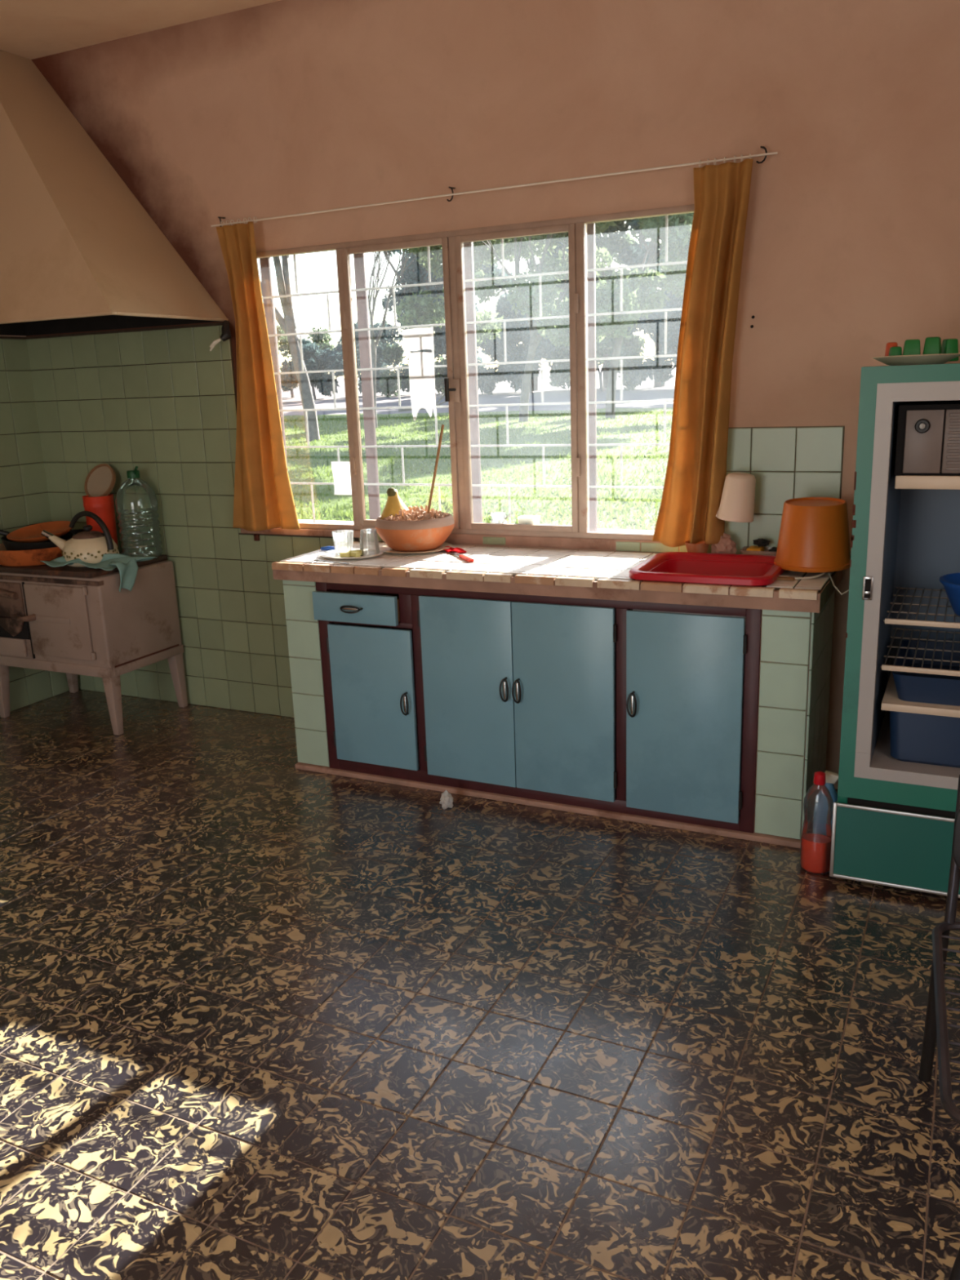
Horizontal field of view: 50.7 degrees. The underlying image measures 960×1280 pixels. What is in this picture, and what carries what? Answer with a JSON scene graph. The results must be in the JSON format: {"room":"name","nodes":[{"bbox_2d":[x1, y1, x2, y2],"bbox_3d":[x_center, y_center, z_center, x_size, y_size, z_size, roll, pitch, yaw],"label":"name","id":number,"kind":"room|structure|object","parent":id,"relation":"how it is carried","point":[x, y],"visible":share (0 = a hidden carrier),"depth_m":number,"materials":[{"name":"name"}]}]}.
{"room":"kitchen","nodes":[
{"label":"kitchen","id":0,"kind":"room"},
{"bbox_2d":[0,322,69,711],"bbox_3d":[-3.725,-0.366,2.219,0.158,3.300,6.650,5,16,25],"label":"wall","id":1,"kind":"structure","parent":0,"point":[24,495],"depth_m":5.01,"materials":[{"name":"tile"}]},
{"bbox_2d":[0,0,280,59],"bbox_3d":[-1.076,-1.716,0.612,6.100,0.120,6.780,5,16,25],"label":"ceiling","id":2,"kind":"structure","parent":0,"point":[31,29],"depth_m":4.12,"materials":[{"name":"beige paint"}]},
{"bbox_2d":[0,688,959,1279],"bbox_3d":[-0.966,1.345,1.386,6.100,0.201,6.780,5,16,25],"label":"floor","id":3,"kind":"structure","parent":0,"point":[262,1017],"depth_m":2.43,"materials":[{"name":"tile"}]},
{"bbox_2d":[0,552,187,735],"bbox_3d":[-1.934,-0.009,4.907,0.791,0.767,0.541,5,16,25],"label":"wood stove","id":4,"kind":"object","parent":3,"relation":"on","point":[73,621],"visible":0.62,"depth_m":4.67,"materials":[{"name":"beige metal"}]},
{"bbox_2d":[0,542,62,566],"bbox_3d":[-2.115,-0.419,4.841,0.406,0.080,0.406,5,16,25],"label":"pan","id":5,"kind":"object","parent":4,"relation":"on","point":[33,557],"visible":0.59,"depth_m":4.67,"materials":[{"name":"ceramic"}]},
{"bbox_2d":[0,528,75,551],"bbox_3d":[-2.127,-0.472,4.813,0.395,0.145,0.329,-10,16,-29],"label":"skillet","id":6,"kind":"object","parent":5,"relation":"in","point":[10,545],"visible":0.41,"depth_m":4.70,"materials":[{"name":"metal"}]},
{"bbox_2d":[6,520,72,542],"bbox_3d":[-2.101,-0.515,4.854,0.310,0.072,0.306,5,16,25],"label":"dish","id":7,"kind":"object","parent":6,"relation":"on","point":[33,533],"visible":0.84,"depth_m":4.90,"materials":[{"name":"orange ceramic"}]},
{"bbox_2d":[68,528,85,534],"bbox_3d":[-2.011,-0.489,5.048,0.148,0.105,0.147,5,16,25],"label":"pot","id":8,"kind":"object","parent":4,"relation":"on","point":[74,531],"visible":0.12,"depth_m":5.10,"materials":[{"name":"metal"}]},
{"bbox_2d":[41,511,119,566],"bbox_3d":[-1.845,-0.472,4.682,0.320,0.242,0.249,-9,16,-25],"label":"kettle","id":9,"kind":"object","parent":4,"relation":"on","point":[90,546],"visible":0.94,"depth_m":4.63,"materials":[{"name":"beige metal"}]},
{"bbox_2d":[40,553,155,591],"bbox_3d":[-1.749,-0.316,4.670,0.392,0.167,0.332,5,16,25],"label":"rag","id":10,"kind":"object","parent":4,"relation":"on","point":[127,566],"visible":0.94,"depth_m":4.60,"materials":[{"name":"teal fabric"}]},
{"bbox_2d":[81,463,118,546],"bbox_3d":[-1.846,-0.628,4.905,0.186,0.434,0.168,5,16,25],"label":"tin","id":11,"kind":"object","parent":4,"relation":"on","point":[100,482],"visible":0.73,"depth_m":4.87,"materials":[{"name":"paint"}]},
{"bbox_2d":[115,466,162,556],"bbox_3d":[-1.623,-0.610,4.805,0.190,0.434,0.190,5,16,25],"label":"water bottle","id":12,"kind":"object","parent":4,"relation":"on","point":[133,476],"visible":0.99,"depth_m":4.86,"materials":[{"name":"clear plastic"}]},
{"bbox_2d":[439,790,453,808],"bbox_3d":[-0.124,0.584,3.716,0.051,0.076,0.051,5,16,25],"label":"crumpled paper","id":13,"kind":"object","parent":3,"relation":"on","point":[446,799],"visible":1,"depth_m":3.70,"materials":[{"name":"white paper"}]},
{"bbox_2d":[282,579,835,848],"bbox_3d":[0.240,0.163,3.861,2.012,0.794,0.604,5,16,25],"label":"base cabinet","id":14,"kind":"object","parent":3,"relation":"on","point":[515,693],"visible":0.94,"depth_m":3.55,"materials":[{"name":"wood"}]},
{"bbox_2d":[271,541,842,633],"bbox_3d":[0.236,-0.214,3.780,2.048,0.159,0.576,5,16,25],"label":"countertop","id":15,"kind":"structure","parent":14,"relation":"on","point":[564,573],"depth_m":3.59,"materials":[{"name":"tile"}]},
{"bbox_2d":[320,546,334,550],"bbox_3d":[-0.627,-0.380,4.195,0.065,0.018,0.018,-1,14,4],"label":"peg","id":16,"kind":"object","parent":15,"relation":"on","point":[326,548],"visible":0.79,"depth_m":4.19,"materials":[{"name":"plastic"}]},
{"bbox_2d":[314,559,350,564],"bbox_3d":[-0.573,-0.302,3.912,0.196,0.002,0.010,10,18,39],"label":"table knife","id":17,"kind":"object","parent":15,"relation":"on","point":[314,559],"visible":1,"depth_m":3.91,"materials":[{"name":"silver metal"}]},
{"bbox_2d":[318,548,383,559],"bbox_3d":[-0.513,-0.339,4.032,0.270,0.012,0.221,5,16,25],"label":"serving plate","id":18,"kind":"object","parent":15,"relation":"on","point":[366,553],"visible":0.66,"depth_m":4.03,"materials":[{"name":"white ceramic"}]},
{"bbox_2d":[331,529,353,555],"bbox_3d":[-0.547,-0.390,4.058,0.085,0.090,0.086,5,16,25],"label":"drinking glass","id":19,"kind":"object","parent":18,"relation":"on","point":[335,540],"visible":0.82,"depth_m":4.05,"materials":[{"name":"clear glass"}]},
{"bbox_2d":[339,551,350,557],"bbox_3d":[-0.529,-0.335,3.977,0.040,0.018,0.024,0,14,9],"label":"soap piece","id":20,"kind":"object","parent":18,"relation":"on","point":[343,554],"visible":1,"depth_m":3.97,"materials":[{"name":"yellow wax"}]},
{"bbox_2d":[350,551,359,557],"bbox_3d":[-0.488,-0.334,3.969,0.024,0.018,0.040,-14,19,-39],"label":"soap piece","id":21,"kind":"object","parent":18,"relation":"on","point":[355,554],"visible":1,"depth_m":3.96,"materials":[{"name":"yellow wax"}]},
{"bbox_2d":[348,549,362,555],"bbox_3d":[-0.491,-0.343,3.997,0.048,0.022,0.029,-12,18,-36],"label":"soap piece","id":22,"kind":"object","parent":18,"relation":"on","point":[360,551],"visible":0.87,"depth_m":3.99,"materials":[{"name":"yellow wax"}]},
{"bbox_2d":[360,528,380,555],"bbox_3d":[-0.439,-0.388,4.016,0.082,0.098,0.082,5,16,25],"label":"drinking glass","id":23,"kind":"object","parent":18,"relation":"on","point":[362,532],"visible":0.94,"depth_m":4.00,"materials":[{"name":"clear glass"}]},
{"bbox_2d":[379,542,453,553],"bbox_3d":[-0.260,-0.373,4.127,0.300,0.014,0.300,5,16,25],"label":"saucer","id":24,"kind":"object","parent":15,"relation":"on","point":[387,548],"visible":0.44,"depth_m":4.07,"materials":[{"name":"white ceramic"}]},
{"bbox_2d":[374,511,454,551],"bbox_3d":[-0.263,-0.437,4.110,0.322,0.131,0.322,5,16,25],"label":"clay bowl","id":25,"kind":"object","parent":24,"relation":"on","point":[420,535],"visible":0.88,"depth_m":3.99,"materials":[{"name":"ceramic"}]},
{"bbox_2d":[380,487,410,519],"bbox_3d":[-0.339,-0.539,4.109,0.135,0.163,0.135,5,16,25],"label":"gourd","id":26,"kind":"object","parent":25,"relation":"in","point":[393,504],"visible":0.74,"depth_m":4.08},
{"bbox_2d":[381,505,449,520],"bbox_3d":[-0.262,-0.494,4.097,0.300,0.093,0.291,5,16,25],"label":"bark","id":27,"kind":"object","parent":25,"relation":"in","point":[416,513],"visible":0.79,"depth_m":4.04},
{"bbox_2d":[426,424,444,515],"bbox_3d":[-0.180,-0.650,4.006,0.101,0.392,0.011,3,15,19],"label":"stick","id":28,"kind":"object","parent":27,"relation":"on","point":[442,425],"visible":0.79,"depth_m":3.99,"materials":[{"name":"brown wood"}]},
{"bbox_2d":[436,546,466,553],"bbox_3d":[-0.114,-0.361,4.051,0.150,0.012,0.100,5,16,25],"label":"rag","id":29,"kind":"object","parent":15,"relation":"on","point":[459,550],"visible":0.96,"depth_m":4.03,"materials":[{"name":"red fabric"}]},
{"bbox_2d":[449,551,474,562],"bbox_3d":[-0.071,-0.322,3.902,0.022,0.011,0.235,-7,15,-18],"label":"knife","id":30,"kind":"object","parent":15,"relation":"on","point":[461,556],"visible":1,"depth_m":3.85,"materials":[{"name":"plastic"}]},
{"bbox_2d":[684,540,709,552],"bbox_3d":[0.797,-0.331,3.719,0.090,0.058,0.090,5,16,25],"label":"clay pot","id":31,"kind":"object","parent":15,"relation":"on","point":[700,547],"visible":0.44,"depth_m":3.69,"materials":[{"name":"ceramic"}]},
{"bbox_2d":[629,551,785,586],"bbox_3d":[0.786,-0.175,3.462,0.470,0.173,0.436,5,16,25],"label":"tray","id":32,"kind":"object","parent":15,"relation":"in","point":[723,569],"visible":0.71,"depth_m":3.55,"materials":[{"name":"red plastic"}]},
{"bbox_2d":[711,533,737,554],"bbox_3d":[0.882,-0.340,3.666,0.092,0.096,0.072,5,16,25],"label":"rag","id":33,"kind":"object","parent":15,"relation":"on","point":[725,545],"visible":0.77,"depth_m":3.64,"materials":[{"name":"pink fabric"}]},
{"bbox_2d":[739,546,746,554],"bbox_3d":[1.016,-0.305,3.624,0.160,0.040,0.104,5,16,25],"label":"soap tray","id":34,"kind":"object","parent":15,"relation":"on","point":[743,551],"visible":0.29,"depth_m":3.66,"materials":[{"name":"brown"}]},
{"bbox_2d":[746,546,764,555],"bbox_3d":[0.987,-0.312,3.633,0.052,0.041,0.070,5,16,25],"label":"sponge","id":35,"kind":"object","parent":34,"relation":"in","point":[753,550],"visible":0.56,"depth_m":3.60,"materials":[{"name":"yellow"}]},
{"bbox_2d":[753,538,769,546],"bbox_3d":[1.007,-0.348,3.625,0.059,0.030,0.048,5,16,25],"label":"pad","id":36,"kind":"object","parent":35,"relation":"on","point":[759,542],"visible":1,"depth_m":3.61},
{"bbox_2d":[767,546,777,555],"bbox_3d":[1.052,-0.309,3.609,0.047,0.045,0.053,-12,17,-34],"label":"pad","id":37,"kind":"object","parent":34,"relation":"on","point":[772,551],"visible":0.38,"depth_m":3.60,"materials":[{"name":"black"}]},
{"bbox_2d":[776,576,795,580],"bbox_3d":[0.981,-0.199,3.270,0.065,0.007,0.030,5,16,25],"label":"scrap","id":38,"kind":"object","parent":15,"relation":"on","point":[779,578],"visible":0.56,"depth_m":3.26,"materials":[{"name":"brown wood"}]},
{"bbox_2d":[773,497,850,579],"bbox_3d":[1.099,-0.340,3.343,0.248,0.238,0.282,5,16,25],"label":"bucket","id":39,"kind":"object","parent":15,"relation":"on","point":[814,536],"visible":0.9,"depth_m":3.27,"materials":[{"name":"plastic"}]},
{"bbox_2d":[828,573,848,595],"bbox_3d":[1.199,-0.197,3.283,0.145,0.080,0.098,-5,14,-10],"label":"string","id":40,"kind":"object","parent":15,"relation":"hanging from","point":[829,575],"visible":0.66,"depth_m":3.25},
{"bbox_2d":[800,771,833,874],"bbox_3d":[1.042,0.561,3.129,0.094,0.326,0.068,5,16,25],"label":"detergent bottle","id":41,"kind":"object","parent":3,"relation":"on","point":[815,849],"visible":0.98,"depth_m":3.13,"materials":[{"name":"plastic"}]},
{"bbox_2d":[812,770,838,835],"bbox_3d":[1.094,0.555,3.199,0.080,0.299,0.060,5,16,25],"label":"spray bottle","id":42,"kind":"object","parent":3,"relation":"on","point":[821,806],"visible":0.39,"depth_m":3.17,"materials":[{"name":"blue plastic"}]},
{"bbox_2d":[829,363,959,897],"bbox_3d":[1.454,-0.043,3.028,0.634,1.518,0.635,5,16,25],"label":"fridge","id":43,"kind":"object","parent":3,"relation":"on","point":[893,825],"visible":0.99,"depth_m":2.92,"materials":[{"name":"metal"}]},
{"bbox_2d":[871,353,959,365],"bbox_3d":[1.224,-0.785,2.841,0.236,0.026,0.236,5,16,25],"label":"dinner plate","id":44,"kind":"object","parent":43,"relation":"on","point":[941,358],"visible":0.91,"depth_m":2.77,"materials":[{"name":"white ceramic"}]},
{"bbox_2d":[884,342,897,355],"bbox_3d":[1.166,-0.813,2.873,0.035,0.058,0.035,2,15,14],"label":"cup","id":45,"kind":"object","parent":44,"relation":"on","point":[889,344],"visible":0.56,"depth_m":2.86,"materials":[{"name":"orange plastic"}]},
{"bbox_2d":[888,346,902,355],"bbox_3d":[1.159,-0.795,2.830,0.034,0.045,0.034,0,14,9],"label":"cup","id":46,"kind":"object","parent":44,"relation":"on","point":[894,351],"visible":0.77,"depth_m":2.81,"materials":[{"name":"green plastic"}]},
{"bbox_2d":[902,338,920,355],"bbox_3d":[1.195,-0.799,2.806,0.048,0.062,0.048,3,15,20],"label":"cup","id":47,"kind":"object","parent":44,"relation":"on","point":[911,347],"visible":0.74,"depth_m":2.79,"materials":[{"name":"green plastic"}]},
{"bbox_2d":[922,337,941,354],"bbox_3d":[1.246,-0.800,2.792,0.046,0.066,0.046,7,17,31],"label":"cup","id":48,"kind":"object","parent":44,"relation":"on","point":[932,345],"visible":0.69,"depth_m":2.77,"materials":[{"name":"green plastic"}]},
{"bbox_2d":[941,338,958,361],"bbox_3d":[1.297,-0.801,2.800,0.040,0.060,0.040,-3,14,-2],"label":"cup","id":49,"kind":"object","parent":44,"relation":"on","point":[948,345],"visible":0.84,"depth_m":2.78,"materials":[{"name":"green plastic"}]},
{"bbox_2d":[881,664,959,676],"bbox_3d":[1.350,0.095,2.821,0.434,0.015,0.010,5,16,25],"label":"shelf","id":50,"kind":"object","parent":43,"relation":"attached to","point":[884,667],"depth_m":2.87,"materials":[{"name":"beige plastic"}]},
{"bbox_2d":[884,617,959,628],"bbox_3d":[1.345,-0.038,2.788,0.434,0.015,0.010,5,16,25],"label":"shelf","id":51,"kind":"object","parent":43,"relation":"attached to","point":[887,620],"depth_m":2.83,"materials":[{"name":"beige plastic"}]},
{"bbox_2d":[889,711,959,768],"bbox_3d":[1.464,0.245,3.077,0.392,0.156,0.436,5,16,25],"label":"storage bin","id":52,"kind":"object","parent":43,"relation":"on","point":[926,739],"visible":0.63,"depth_m":2.93,"materials":[{"name":"blue plastic"}]},
{"bbox_2d":[892,640,959,706],"bbox_3d":[1.459,0.102,3.041,0.392,0.080,0.436,5,16,25],"label":"box","id":53,"kind":"object","parent":43,"relation":"in","point":[937,689],"visible":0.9,"depth_m":2.94,"materials":[{"name":"blue plastic"}]},
{"bbox_2d":[939,572,959,616],"bbox_3d":[1.432,-0.120,2.872,0.244,0.103,0.244,5,16,25],"label":"bowl","id":54,"kind":"object","parent":43,"relation":"on","point":[951,582],"visible":1,"depth_m":2.87,"materials":[{"name":"plastic"}]},
{"bbox_2d":[918,774,959,1279],"bbox_3d":[1.022,0.700,1.707,0.494,0.765,0.786,4,15,22],"label":"wire chair","id":55,"kind":"object","parent":3,"relation":"on","point":[936,1024],"visible":1,"depth_m":1.91,"materials":[{"name":"metal"}]},
{"bbox_2d":[24,0,959,789],"bbox_3d":[0.416,-0.939,3.897,6.100,3.300,0.138,5,16,25],"label":"wall","id":56,"kind":"structure","parent":0,"point":[851,244],"depth_m":3.75,"materials":[{"name":"paint"}]},
{"bbox_2d":[0,49,228,324],"bbox_3d":[-1.839,-1.942,4.280,1.255,1.185,0.685,5,16,25],"label":"extractor hood","id":57,"kind":"object","parent":56,"relation":"attached to","point":[76,242],"visible":0.98,"depth_m":4.14,"materials":[{"name":"beige paint"}]},
{"bbox_2d":[209,320,231,351],"bbox_3d":[-1.131,-1.324,4.406,0.094,0.129,0.064,-8,15,-23],"label":"stub","id":58,"kind":"object","parent":57,"relation":"hanging from","point":[226,335],"visible":1,"depth_m":4.40,"materials":[{"name":"black metal"}]},
{"bbox_2d":[259,254,348,471],"bbox_3d":[-0.760,-1.204,4.449,0.396,0.917,0.029,5,16,25],"label":"window grille","id":59,"kind":"object","parent":56,"relation":"in","point":[268,297],"depth_m":4.45,"materials":[{"name":"white metal"}]},
{"bbox_2d":[351,246,452,519],"bbox_3d":[-0.321,-1.056,4.271,0.433,1.103,0.029,5,16,25],"label":"window grille","id":60,"kind":"object","parent":56,"relation":"in","point":[363,330],"depth_m":4.30,"materials":[{"name":"white metal"}]},
{"bbox_2d":[240,527,679,551],"bbox_3d":[-0.107,-0.409,4.215,2.195,0.063,0.028,5,16,25],"label":"ledge","id":61,"kind":"object","parent":56,"relation":"attached to","point":[464,539],"visible":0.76,"depth_m":4.11,"materials":[{"name":"concrete"}]},
{"bbox_2d":[256,204,694,540],"bbox_3d":[-0.090,-1.007,4.044,2.080,1.176,0.088,5,16,25],"label":"window","id":62,"kind":"structure","parent":56,"relation":"in","point":[456,383],"depth_m":3.99,"materials":[{"name":"beige paint"}]},
{"bbox_2d":[331,461,351,495],"bbox_3d":[-0.594,-0.700,4.392,0.111,0.144,0.004,5,16,25],"label":"paper","id":63,"kind":"object","parent":62,"relation":"attached to","point":[340,469],"visible":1,"depth_m":4.39,"materials":[{"name":"white paper"}]},
{"bbox_2d":[402,328,434,417],"bbox_3d":[-0.245,-1.079,4.118,0.142,0.364,0.001,5,16,25],"label":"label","id":64,"kind":"object","parent":62,"relation":"attached to","point":[406,329],"visible":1,"depth_m":4.13,"materials":[{"name":"paper"}]},
{"bbox_2d":[297,519,654,533],"bbox_3d":[0.041,-0.446,4.418,2.280,0.078,0.208,5,16,25],"label":"ledge","id":65,"kind":"object","parent":56,"relation":"attached to","point":[299,520],"depth_m":4.25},
{"bbox_2d":[211,146,777,226],"bbox_3d":[-0.076,-1.692,3.837,2.350,0.054,0.054,5,16,25],"label":"curtain rod","id":66,"kind":"object","parent":56,"relation":"attached to","point":[762,147],"visible":0.94,"depth_m":3.72,"materials":[{"name":"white metal"}]},
{"bbox_2d":[216,217,300,531],"bbox_3d":[-0.972,-1.125,4.389,0.364,1.315,0.088,8,17,34],"label":"curtain","id":67,"kind":"object","parent":66,"relation":"hanging from","point":[264,500],"visible":1,"depth_m":4.39,"materials":[{"name":"orange fabric"}]},
{"bbox_2d":[652,153,753,546],"bbox_3d":[0.768,-0.974,3.549,0.334,1.314,0.113,5,16,25],"label":"curtain","id":68,"kind":"object","parent":66,"relation":"hanging from","point":[695,475],"visible":0.98,"depth_m":3.54,"materials":[{"name":"orange fabric"}]},
{"bbox_2d":[463,239,571,523],"bbox_3d":[0.158,-1.016,4.044,0.441,1.101,0.029,5,16,25],"label":"window grille","id":69,"kind":"object","parent":56,"relation":"in","point":[469,280],"depth_m":4.07,"materials":[{"name":"white metal"}]},
{"bbox_2d":[586,215,687,531],"bbox_3d":[0.594,-0.979,3.837,0.379,1.146,0.029,5,16,25],"label":"window grille","id":70,"kind":"object","parent":56,"relation":"in","point":[591,270],"depth_m":3.86,"materials":[{"name":"white metal"}]},
{"bbox_3d":[-0.027,-0.449,4.274,2.080,0.019,0.100,5,16,25],"label":"ledge","id":71,"kind":"object","parent":56,"relation":"attached to","visible":0},
{"bbox_2d":[488,495,523,523],"bbox_3d":[0.098,-0.512,4.151,0.168,0.154,0.066,5,16,25],"label":"plant","id":72,"kind":"object","parent":71,"relation":"on","point":[504,517],"visible":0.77,"depth_m":4.15,"materials":[{"name":"green plant"}]},
{"bbox_2d":[517,484,540,524],"bbox_3d":[0.194,-0.525,4.100,0.098,0.198,0.060,5,16,25],"label":"pot plant","id":73,"kind":"object","parent":71,"relation":"on","point":[523,519],"visible":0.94,"depth_m":4.09,"materials":[{"name":"green plant"}]},
{"bbox_3d":[0.923,-0.506,3.614,0.050,0.087,0.121,5,16,25],"label":"tap","id":74,"kind":"object","parent":56,"relation":"attached to","visible":0},
{"bbox_2d":[715,471,755,522],"bbox_3d":[0.903,-0.505,3.576,0.128,0.171,0.128,-7,15,-18],"label":"plastic cup","id":75,"kind":"object","parent":74,"relation":"hanging from","point":[738,495],"visible":1,"depth_m":3.53,"materials":[{"name":"beige plastic"}]},
{"label":"outside","id":76,"kind":"structure","parent":0,"visible":0},
{"bbox_2d":[281,364,675,415],"bbox_3d":[0.285,-16.804,66.123,110.000,2.061,64.200,5,16,25],"label":"field","id":77,"kind":"structure","parent":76,"point":[502,394],"depth_m":41.47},
{"bbox_2d":[275,324,335,397],"bbox_3d":[-10.108,-15.064,54.719,4.384,4.031,4.121,-14,19,-40],"label":"bush","id":78,"kind":"object","parent":77,"relation":"on","point":[317,338],"visible":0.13,"depth_m":53.93,"materials":[{"name":"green plant"}]},
{"bbox_2d":[280,337,343,399],"bbox_3d":[-8.140,-13.483,50.346,3.645,3.166,3.594,8,17,35],"label":"bush","id":79,"kind":"object","parent":77,"relation":"on","point":[314,358],"visible":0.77,"depth_m":49.86,"materials":[{"name":"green plant"}]},
{"bbox_2d":[335,319,421,395],"bbox_3d":[-5.276,-13.960,50.667,4.762,3.893,3.666,5,16,25],"label":"bush","id":80,"kind":"object","parent":77,"relation":"on","point":[382,344],"visible":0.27,"depth_m":50.33,"materials":[{"name":"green plant"}]},
{"bbox_2d":[377,333,447,397],"bbox_3d":[-2.947,-13.427,49.031,3.938,3.350,4.213,5,16,25],"label":"bush","id":81,"kind":"object","parent":77,"relation":"on","point":[388,381],"visible":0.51,"depth_m":48.64,"materials":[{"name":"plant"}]},
{"bbox_2d":[381,246,483,399],"bbox_3d":[-2.022,-13.947,41.922,4.422,7.911,4.106,-2,14,2],"label":"tree","id":82,"kind":"object","parent":77,"relation":"on","point":[415,273],"visible":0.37,"depth_m":41.42,"materials":[{"name":"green plant"}]},
{"bbox_2d":[439,344,517,394],"bbox_3d":[-0.018,-13.055,47.100,3.567,3.282,4.957,-4,14,-7],"label":"bush","id":83,"kind":"object","parent":77,"relation":"on","point":[498,356],"visible":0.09,"depth_m":46.93,"materials":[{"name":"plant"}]},
{"bbox_2d":[477,313,556,395],"bbox_3d":[2.013,-12.415,43.935,4.082,3.592,3.942,5,16,25],"label":"bush","id":84,"kind":"object","parent":77,"relation":"on","point":[513,373],"visible":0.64,"depth_m":43.41,"materials":[{"name":"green plant"}]},
{"bbox_2d":[474,232,603,391],"bbox_3d":[2.280,-16.137,45.783,6.652,9.717,6.599,5,16,25],"label":"tree","id":85,"kind":"object","parent":77,"relation":"on","point":[504,307],"visible":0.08,"depth_m":45.00,"materials":[{"name":"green plant"}]},
{"bbox_2d":[548,332,642,391],"bbox_3d":[4.819,-11.970,42.506,4.147,3.491,4.307,0,14,6],"label":"bush","id":86,"kind":"object","parent":77,"relation":"on","point":[560,374],"visible":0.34,"depth_m":42.43,"materials":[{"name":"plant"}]},
{"bbox_2d":[545,227,666,387],"bbox_3d":[5.976,-17.127,45.906,7.448,11.218,6.255,-8,15,-21],"label":"tree","id":87,"kind":"object","parent":77,"relation":"on","point":[613,244],"visible":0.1,"depth_m":45.42,"materials":[{"name":"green plant"}]},
{"bbox_2d":[601,218,683,386],"bbox_3d":[7.723,-16.082,43.224,7.274,10.489,6.927,-13,18,-38],"label":"tree","id":88,"kind":"object","parent":77,"relation":"on","point":[634,255],"visible":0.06,"depth_m":43.02,"materials":[{"name":"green plant"}]},
{"bbox_2d":[623,301,683,386],"bbox_3d":[8.238,-12.048,41.375,3.403,3.657,4.202,-11,17,-32],"label":"bush","id":89,"kind":"object","parent":77,"relation":"on","point":[660,368],"visible":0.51,"depth_m":41.32,"materials":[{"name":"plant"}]},
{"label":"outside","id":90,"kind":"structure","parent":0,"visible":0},
{"bbox_2d":[283,407,672,530],"bbox_3d":[-7.285,-3.992,21.993,72.000,0.930,25.600,5,16,25],"label":"lawn","id":91,"kind":"structure","parent":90,"point":[443,464],"depth_m":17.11,"materials":[{"name":"green plant"}]},
{"bbox_2d":[259,255,319,440],"bbox_3d":[-5.244,-8.561,22.804,3.798,8.353,3.388,-6,15,-16],"label":"bare tree","id":92,"kind":"object","parent":91,"relation":"on","point":[287,324],"visible":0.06,"depth_m":23.61,"materials":[{"name":"grey plant"}]},
{"bbox_2d":[368,248,417,428],"bbox_3d":[-2.510,-8.473,27.268,1.951,5.546,2.620,5,16,25],"label":"bare tree","id":93,"kind":"object","parent":91,"relation":"on","point":[373,344],"visible":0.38,"depth_m":26.99,"materials":[{"name":"grey plant"}]},
{"bbox_2d":[398,394,446,411],"bbox_3d":[-1.456,-7.308,29.753,2.582,1.156,1.128,5,16,25],"label":"fallen branch","id":94,"kind":"object","parent":91,"relation":"on","point":[439,400],"visible":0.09,"depth_m":30.32,"materials":[{"name":"grey plant"}]},
{"bbox_2d":[395,232,644,422],"bbox_3d":[0.828,-9.010,25.663,6.312,7.063,7.142,-2,14,-1],"label":"shade tree","id":95,"kind":"object","parent":91,"relation":"on","point":[526,247],"visible":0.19,"depth_m":25.43,"materials":[{"name":"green plant"}]},
{"bbox_2d":[505,212,693,418],"bbox_3d":[3.566,-8.933,24.826,7.272,7.072,5.672,-13,18,-37],"label":"shade tree","id":96,"kind":"object","parent":91,"relation":"on","point":[679,225],"visible":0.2,"depth_m":24.00,"materials":[{"name":"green plant"}]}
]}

